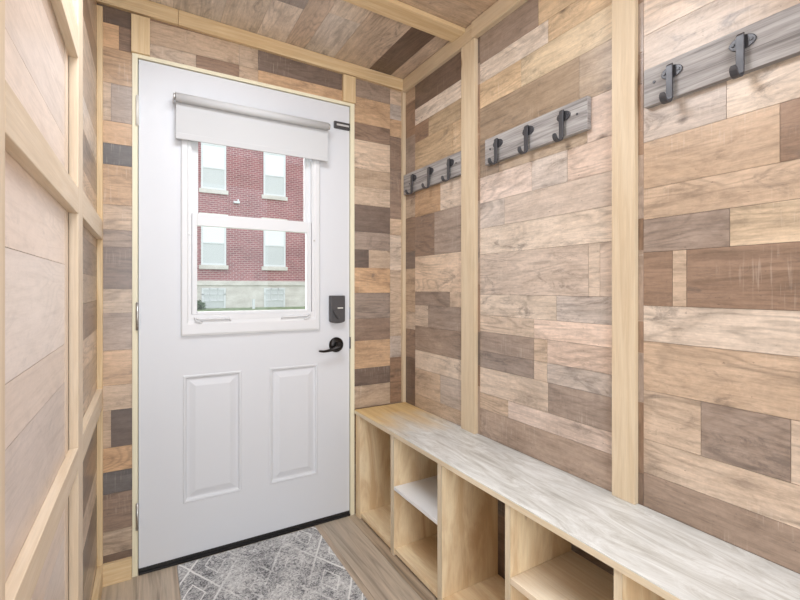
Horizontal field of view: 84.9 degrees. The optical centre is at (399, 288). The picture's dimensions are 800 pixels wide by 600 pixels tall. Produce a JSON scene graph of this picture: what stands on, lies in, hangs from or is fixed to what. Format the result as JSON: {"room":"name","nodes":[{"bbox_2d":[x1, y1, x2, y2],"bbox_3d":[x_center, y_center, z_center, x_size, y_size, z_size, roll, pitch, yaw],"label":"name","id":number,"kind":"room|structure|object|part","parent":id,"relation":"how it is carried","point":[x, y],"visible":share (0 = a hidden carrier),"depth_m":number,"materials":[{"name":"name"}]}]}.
{"room":"mudroom","nodes":[
{"label":"mudroom","id":0,"kind":"room"},
{"bbox_2d":[5,0,96,599],"bbox_3d":[-0.467,-0.035,0.386,0.101,2.360,3.137,0,0,-30],"label":"wall","id":1,"kind":"structure","parent":0,"point":[36,54],"depth_m":0.78,"materials":[{"name":"brown wood"}]},
{"bbox_2d":[0,0,4,599],"bbox_3d":[-0.446,0.022,0.466,0.019,2.245,0.090,0,0,-30],"label":"trim","id":2,"kind":"structure","parent":1,"relation":"attached to","point":[2,2],"depth_m":0.50,"materials":[{"name":"brown wood"}]},
{"bbox_2d":[5,80,77,213],"bbox_3d":[-0.630,-0.213,0.783,0.019,0.063,0.643,0,0,-30],"label":"trim","id":3,"kind":"structure","parent":1,"relation":"attached to","point":[24,141],"depth_m":0.66,"materials":[{"name":"brown wood"}]},
{"bbox_2d":[5,448,77,599],"bbox_3d":[-0.630,0.416,0.783,0.019,0.057,0.643,0,0,-30],"label":"trim","id":4,"kind":"structure","parent":1,"relation":"attached to","point":[21,582],"depth_m":0.71,"materials":[{"name":"brown wood"}]},
{"bbox_2d":[50,0,77,57],"bbox_3d":[-0.630,-0.600,0.783,0.019,0.079,0.643,0,0,-30],"label":"trim","id":5,"kind":"structure","parent":1,"relation":"attached to","point":[64,12],"depth_m":0.95,"materials":[{"name":"brown wood"}]},
{"bbox_2d":[69,0,82,599],"bbox_3d":[-0.815,0.022,1.099,0.019,2.245,0.090,0,0,-30],"label":"trim","id":6,"kind":"structure","parent":1,"relation":"attached to","point":[75,64],"depth_m":1.06,"materials":[{"name":"brown wood"}]},
{"bbox_2d":[83,389,102,459],"bbox_3d":[-0.992,0.419,1.403,0.019,0.072,0.613,0,0,-30],"label":"trim","id":7,"kind":"structure","parent":1,"relation":"attached to","point":[90,419],"depth_m":1.35,"materials":[{"name":"brown wood"}]},
{"bbox_2d":[83,192,102,239],"bbox_3d":[-0.992,-0.222,1.403,0.019,0.070,0.613,0,0,-30],"label":"trim","id":8,"kind":"structure","parent":1,"relation":"attached to","point":[92,222],"depth_m":1.35,"materials":[{"name":"brown wood"}]},
{"bbox_2d":[91,567,102,599],"bbox_3d":[-0.992,1.104,1.403,0.019,0.082,0.613,0,0,-30],"label":"baseboard","id":9,"kind":"structure","parent":1,"relation":"attached to","point":[98,582],"depth_m":1.59,"materials":[{"name":"brown wood"}]},
{"bbox_2d":[97,3,401,563],"bbox_3d":[-0.604,-0.035,2.081,1.573,2.360,0.130,0,0,-30],"label":"wall","id":10,"kind":"structure","parent":0,"point":[377,108],"depth_m":1.91,"materials":[{"name":"brown wood"}]},
{"bbox_2d":[97,5,102,566],"bbox_3d":[-1.151,-0.010,1.676,0.019,2.140,0.019,0,0,-30],"label":"trim","id":11,"kind":"structure","parent":10,"relation":"attached to","point":[99,8],"depth_m":1.67,"materials":[{"name":"brown wood"}]},
{"bbox_2d":[97,556,131,586],"bbox_3d":[-1.110,1.104,1.700,0.114,0.082,0.019,0,0,-30],"label":"baseboard","id":12,"kind":"structure","parent":10,"relation":"attached to","point":[117,571],"depth_m":1.70,"materials":[{"name":"brown wood"}]},
{"bbox_2d":[97,0,177,25],"bbox_3d":[-1.040,-1.125,1.741,0.277,0.069,0.019,0,0,-30],"label":"trim","id":13,"kind":"structure","parent":10,"relation":"attached to","point":[146,8],"depth_m":1.75,"materials":[{"name":"brown wood"}]},
{"bbox_2d":[131,13,149,55],"bbox_3d":[-1.035,-1.010,1.744,0.064,0.149,0.019,0,0,-30],"label":"trim","id":14,"kind":"structure","parent":10,"relation":"attached to","point":[140,25],"depth_m":1.74,"materials":[{"name":"brown wood"}]},
{"bbox_2d":[132,53,353,576],"bbox_3d":[-0.667,0.105,2.010,0.961,2.080,0.189,0,0,-30],"label":"door","id":15,"kind":"structure","parent":10,"relation":"in","point":[243,421],"depth_m":1.91,"materials":[{"name":"white paint"}]},
{"bbox_3d":[-0.667,-0.499,1.999,0.516,0.408,0.016,0,0,-30],"label":"sash","id":16,"kind":"part","parent":15,"relation":"part of","materials":[{"name":"clear glass"}]},
{"bbox_3d":[-0.656,-0.104,1.980,0.520,0.430,0.017,0,0,-30],"label":"sash","id":17,"kind":"part","parent":15,"relation":"part of","materials":[{"name":"clear glass"}]},
{"bbox_2d":[173,92,330,161],"bbox_3d":[-0.636,-0.703,1.947,0.668,0.180,0.070,0,0,-30],"label":"roller shade","id":18,"kind":"object","parent":15,"relation":"attached to","point":[198,119],"visible":1,"depth_m":1.92,"materials":[{"name":"grey fabric"}]},
{"bbox_3d":[-0.334,0.286,2.109,0.120,0.043,0.025,0,0,-30],"label":"lever handle","id":19,"kind":"part","parent":15,"relation":"part of","materials":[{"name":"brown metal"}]},
{"bbox_2d":[334,121,349,130],"bbox_3d":[-0.290,-0.812,2.181,0.083,0.034,0.014,0,0,-30],"label":"sensor","id":20,"kind":"object","parent":15,"relation":"attached to","point":[338,125],"visible":1,"depth_m":2.17,"materials":[{"name":"grey plastic"}]},
{"bbox_2d":[178,10,402,90],"bbox_3d":[-0.454,-1.108,2.082,1.076,0.088,0.019,0,0,-30],"label":"trim","id":21,"kind":"structure","parent":10,"relation":"attached to","point":[186,20],"depth_m":2.02,"materials":[{"name":"brown wood"}]},
{"bbox_2d":[342,74,355,103],"bbox_3d":[-0.257,-1.001,2.197,0.067,0.132,0.019,0,0,-30],"label":"trim","id":22,"kind":"structure","parent":10,"relation":"attached to","point":[348,82],"depth_m":2.19,"materials":[{"name":"brown wood"}]},
{"bbox_2d":[401,93,405,401],"bbox_3d":[0.019,-0.221,2.358,0.019,1.665,0.019,0,0,-30],"label":"trim","id":23,"kind":"structure","parent":10,"relation":"attached to","point":[403,95],"depth_m":2.35,"materials":[{"name":"brown wood"}]},
{"bbox_2d":[101,513,436,599],"bbox_3d":[0.161,1.185,0.769,1.573,0.080,3.167,0,0,-30],"label":"floor","id":24,"kind":"structure","parent":0,"point":[379,574],"depth_m":1.74,"materials":[{"name":"wood"}]},
{"bbox_2d":[177,526,366,599],"bbox_3d":[-0.432,1.141,1.549,0.590,0.009,0.912,0,0,-30],"label":"doormat","id":25,"kind":"object","parent":24,"relation":"on","point":[298,565],"visible":1,"depth_m":1.74,"materials":[{"name":"grey fabric"}]},
{"bbox_2d":[354,402,799,599],"bbox_3d":[0.434,0.878,1.366,0.300,0.533,2.124,0,0,-30],"label":"storage bench","id":26,"kind":"object","parent":24,"relation":"on","point":[430,487],"visible":1,"depth_m":1.37,"materials":[{"name":"brown wood"}]},
{"bbox_3d":[-0.096,0.888,2.259,0.270,0.513,0.048,0,0,-30],"label":"panel","id":27,"kind":"part","parent":26,"relation":"part of","materials":[{"name":"brown wood"}]},
{"bbox_2d":[394,475,436,523],"bbox_3d":[0.172,0.857,1.801,0.269,0.015,0.326,0,0,-30],"label":"shelf","id":28,"kind":"object","parent":26,"relation":"attached to","point":[421,491],"depth_m":1.82,"materials":[{"name":"white paint"}]},
{"bbox_2d":[510,550,613,599],"bbox_3d":[0.521,0.855,1.203,0.269,0.019,0.328,0,0,-30],"label":"shelf","id":29,"kind":"object","parent":26,"relation":"attached to","point":[562,574],"depth_m":1.27,"materials":[{"name":"beige wood"}]},
{"bbox_2d":[150,0,497,78],"bbox_3d":[0.169,-1.176,0.756,1.573,0.102,3.137,0,0,-30],"label":"ceiling","id":30,"kind":"structure","parent":0,"point":[338,29],"depth_m":1.89,"materials":[{"name":"brown wood"}]},
{"bbox_2d":[343,0,464,41],"bbox_3d":[-0.318,-1.132,1.590,1.335,0.053,0.092,0,0,-30],"label":"trim","id":31,"kind":"structure","parent":30,"relation":"attached to","point":[396,10],"depth_m":1.80,"materials":[{"name":"brown wood"}]},
{"bbox_2d":[406,0,799,578],"bbox_3d":[0.804,-0.025,1.127,0.102,2.340,3.137,0,0,-30],"label":"wall","id":32,"kind":"structure","parent":0,"point":[719,164],"depth_m":1.23,"materials":[{"name":"brown wood"}]},
{"bbox_2d":[404,151,460,194],"bbox_3d":[0.130,-0.542,2.119,0.068,0.123,0.489,0,0,-30],"label":"coat rack","id":33,"kind":"object","parent":32,"relation":"attached to","point":[448,168],"visible":0.98,"depth_m":2.09,"materials":[{"name":"grey wood"}]},
{"bbox_2d":[401,24,471,92],"bbox_3d":[0.164,-1.089,2.109,0.019,0.069,0.595,0,0,-30],"label":"trim","id":34,"kind":"structure","parent":32,"relation":"attached to","point":[450,49],"depth_m":2.07,"materials":[{"name":"brown wood"}]},
{"bbox_2d":[461,38,477,433],"bbox_3d":[0.298,-0.221,1.878,0.019,1.665,0.091,0,0,-30],"label":"trim","id":35,"kind":"structure","parent":32,"relation":"attached to","point":[469,52],"depth_m":1.86,"materials":[{"name":"brown wood"}]},
{"bbox_2d":[471,0,527,38],"bbox_3d":[0.926,-1.089,0.795,0.026,0.068,2.441,0,0,-30],"label":"trim","id":36,"kind":"structure","parent":32,"relation":"attached to","point":[500,9],"depth_m":1.73,"materials":[{"name":"brown wood"}]},
{"bbox_2d":[485,96,590,165],"bbox_3d":[0.453,-0.542,1.564,0.068,0.123,0.477,0,0,-30],"label":"coat rack","id":37,"kind":"object","parent":32,"relation":"attached to","point":[574,118],"visible":1,"depth_m":1.52,"materials":[{"name":"grey wood"}]},
{"bbox_3d":[0.383,-0.568,1.710,0.004,0.033,0.054,0,0,-30],"label":"hook plate","id":38,"kind":"part","parent":37,"relation":"part of","materials":[{"name":"grey metal"}]},
{"bbox_3d":[0.462,-0.568,1.575,0.004,0.033,0.054,0,0,-30],"label":"hook plate","id":39,"kind":"part","parent":37,"relation":"part of","materials":[{"name":"grey metal"}]},
{"bbox_3d":[0.539,-0.568,1.442,0.004,0.033,0.054,0,0,-30],"label":"hook plate","id":40,"kind":"part","parent":37,"relation":"part of","materials":[{"name":"grey metal"}]},
{"bbox_2d":[612,0,637,504],"bbox_3d":[0.653,-0.221,1.270,0.019,1.665,0.070,0,0,-30],"label":"trim","id":41,"kind":"structure","parent":32,"relation":"attached to","point":[624,12],"depth_m":1.26,"materials":[{"name":"brown wood"}]},
{"bbox_2d":[644,3,799,108],"bbox_3d":[0.781,-0.542,1.001,0.068,0.123,0.470,0,0,-30],"label":"coat rack","id":42,"kind":"object","parent":32,"relation":"attached to","point":[775,38],"visible":1,"depth_m":1.04,"materials":[{"name":"grey wood"}]},
{"bbox_3d":[0.712,-0.568,1.145,0.004,0.033,0.054,0,0,-30],"label":"hook plate","id":43,"kind":"part","parent":42,"relation":"part of","materials":[{"name":"grey metal"}]},
{"bbox_3d":[0.791,-0.568,1.010,0.004,0.033,0.054,0,0,-30],"label":"hook plate","id":44,"kind":"part","parent":42,"relation":"part of","materials":[{"name":"grey metal"}]},
{"label":"outside","id":45,"kind":"structure","parent":0,"visible":0},
{"bbox_2d":[197,306,304,311],"bbox_3d":[-2.203,1.036,11.724,36.000,0.458,18.123,0,0,-30],"label":"lawn","id":46,"kind":"structure","parent":45,"point":[299,307],"depth_m":18.34,"materials":[{"name":"green plant"}]},
{"bbox_2d":[197,300,205,309],"bbox_3d":[-8.122,0.765,17.668,0.792,0.633,0.898,0,0,40],"label":"shrub","id":47,"kind":"object","parent":46,"relation":"on","point":[200,305],"visible":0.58,"depth_m":17.63,"materials":[{"name":"green plant"}]},
{"bbox_2d":[197,142,304,307],"bbox_3d":[-8.502,-4.503,21.539,29.000,11.705,6.220,0,0,-30],"label":"brick building","id":48,"kind":"structure","parent":46,"relation":"on","point":[235,267],"depth_m":19.28,"materials":[{"name":"brick"}]},
{"bbox_3d":[-7.882,-0.907,18.503,1.146,0.171,0.110,0,0,-30],"label":"window sill","id":49,"kind":"part","parent":48,"relation":"part of","materials":[{"name":"stone"}]},
{"bbox_3d":[-7.882,-4.107,18.503,1.146,0.171,0.110,0,0,-30],"label":"window sill","id":50,"kind":"part","parent":48,"relation":"part of","materials":[{"name":"stone"}]},
{"bbox_3d":[-7.901,-1.485,18.535,0.836,0.835,0.035,0,0,-30],"label":"pane","id":51,"kind":"part","parent":48,"relation":"part of","materials":[{"name":"grey glass"}]},
{"bbox_2d":[203,226,223,242],"bbox_3d":[-7.901,-2.440,18.535,0.836,0.955,0.035,0,0,-30],"label":"blind","id":52,"kind":"object","parent":48,"relation":"hanging from","point":[210,234],"depth_m":18.52,"materials":[{"name":"white"}]},
{"bbox_3d":[-7.901,-4.669,18.535,0.836,0.801,0.035,0,0,-30],"label":"pane","id":53,"kind":"part","parent":48,"relation":"part of","materials":[{"name":"grey glass"}]},
{"bbox_2d":[203,144,223,168],"bbox_3d":[-7.901,-5.588,18.535,0.836,0.917,0.035,0,0,-30],"label":"blind","id":54,"kind":"object","parent":48,"relation":"hanging from","point":[213,154],"depth_m":18.52,"materials":[{"name":"white fabric"}]},
{"bbox_3d":[-7.901,0.270,18.535,0.796,0.433,0.035,0,0,-30],"label":"pane","id":55,"kind":"part","parent":48,"relation":"part of","materials":[{"name":"grey glass"}]},
{"bbox_3d":[-7.901,0.732,18.535,0.796,0.372,0.035,0,0,-30],"label":"pane","id":56,"kind":"part","parent":48,"relation":"part of","materials":[{"name":"grey glass"}]},
{"bbox_3d":[-5.692,0.270,19.823,0.796,0.433,0.035,0,0,-30],"label":"pane","id":57,"kind":"part","parent":48,"relation":"part of","materials":[{"name":"grey glass"}]},
{"bbox_3d":[-5.692,0.732,19.823,0.796,0.372,0.035,0,0,-30],"label":"pane","id":58,"kind":"part","parent":48,"relation":"part of","materials":[{"name":"grey glass"}]},
{"bbox_3d":[-5.692,-1.485,19.823,0.836,0.835,0.035,0,0,-30],"label":"pane","id":59,"kind":"part","parent":48,"relation":"part of","materials":[{"name":"grey glass"}]},
{"bbox_2d":[265,230,283,245],"bbox_3d":[-5.692,-2.440,19.823,0.836,0.955,0.035,0,0,-30],"label":"blind","id":60,"kind":"object","parent":48,"relation":"hanging from","point":[272,238],"depth_m":19.81,"materials":[{"name":"white"}]},
{"bbox_3d":[-5.692,-4.669,19.823,0.836,0.801,0.035,0,0,-30],"label":"pane","id":61,"kind":"part","parent":48,"relation":"part of","materials":[{"name":"grey glass"}]},
{"bbox_2d":[265,154,283,175],"bbox_3d":[-5.692,-5.588,19.823,0.836,0.917,0.035,0,0,-30],"label":"blind","id":62,"kind":"object","parent":48,"relation":"hanging from","point":[274,163],"depth_m":19.81,"materials":[{"name":"white fabric"}]},
{"bbox_3d":[-5.673,-0.907,19.791,1.146,0.171,0.110,0,0,-30],"label":"window sill","id":63,"kind":"part","parent":48,"relation":"part of","materials":[{"name":"stone"}]},
{"bbox_3d":[-5.673,-4.107,19.791,1.146,0.171,0.110,0,0,-30],"label":"window sill","id":64,"kind":"part","parent":48,"relation":"part of","materials":[{"name":"stone"}]},
{"bbox_2d":[252,299,254,308],"bbox_3d":[-6.232,0.770,18.591,0.120,0.649,0.120,0,0,-30],"label":"marker post","id":65,"kind":"object","parent":46,"relation":"on","point":[253,300],"visible":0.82,"depth_m":18.54,"materials":[{"name":"white plastic"}]}
]}

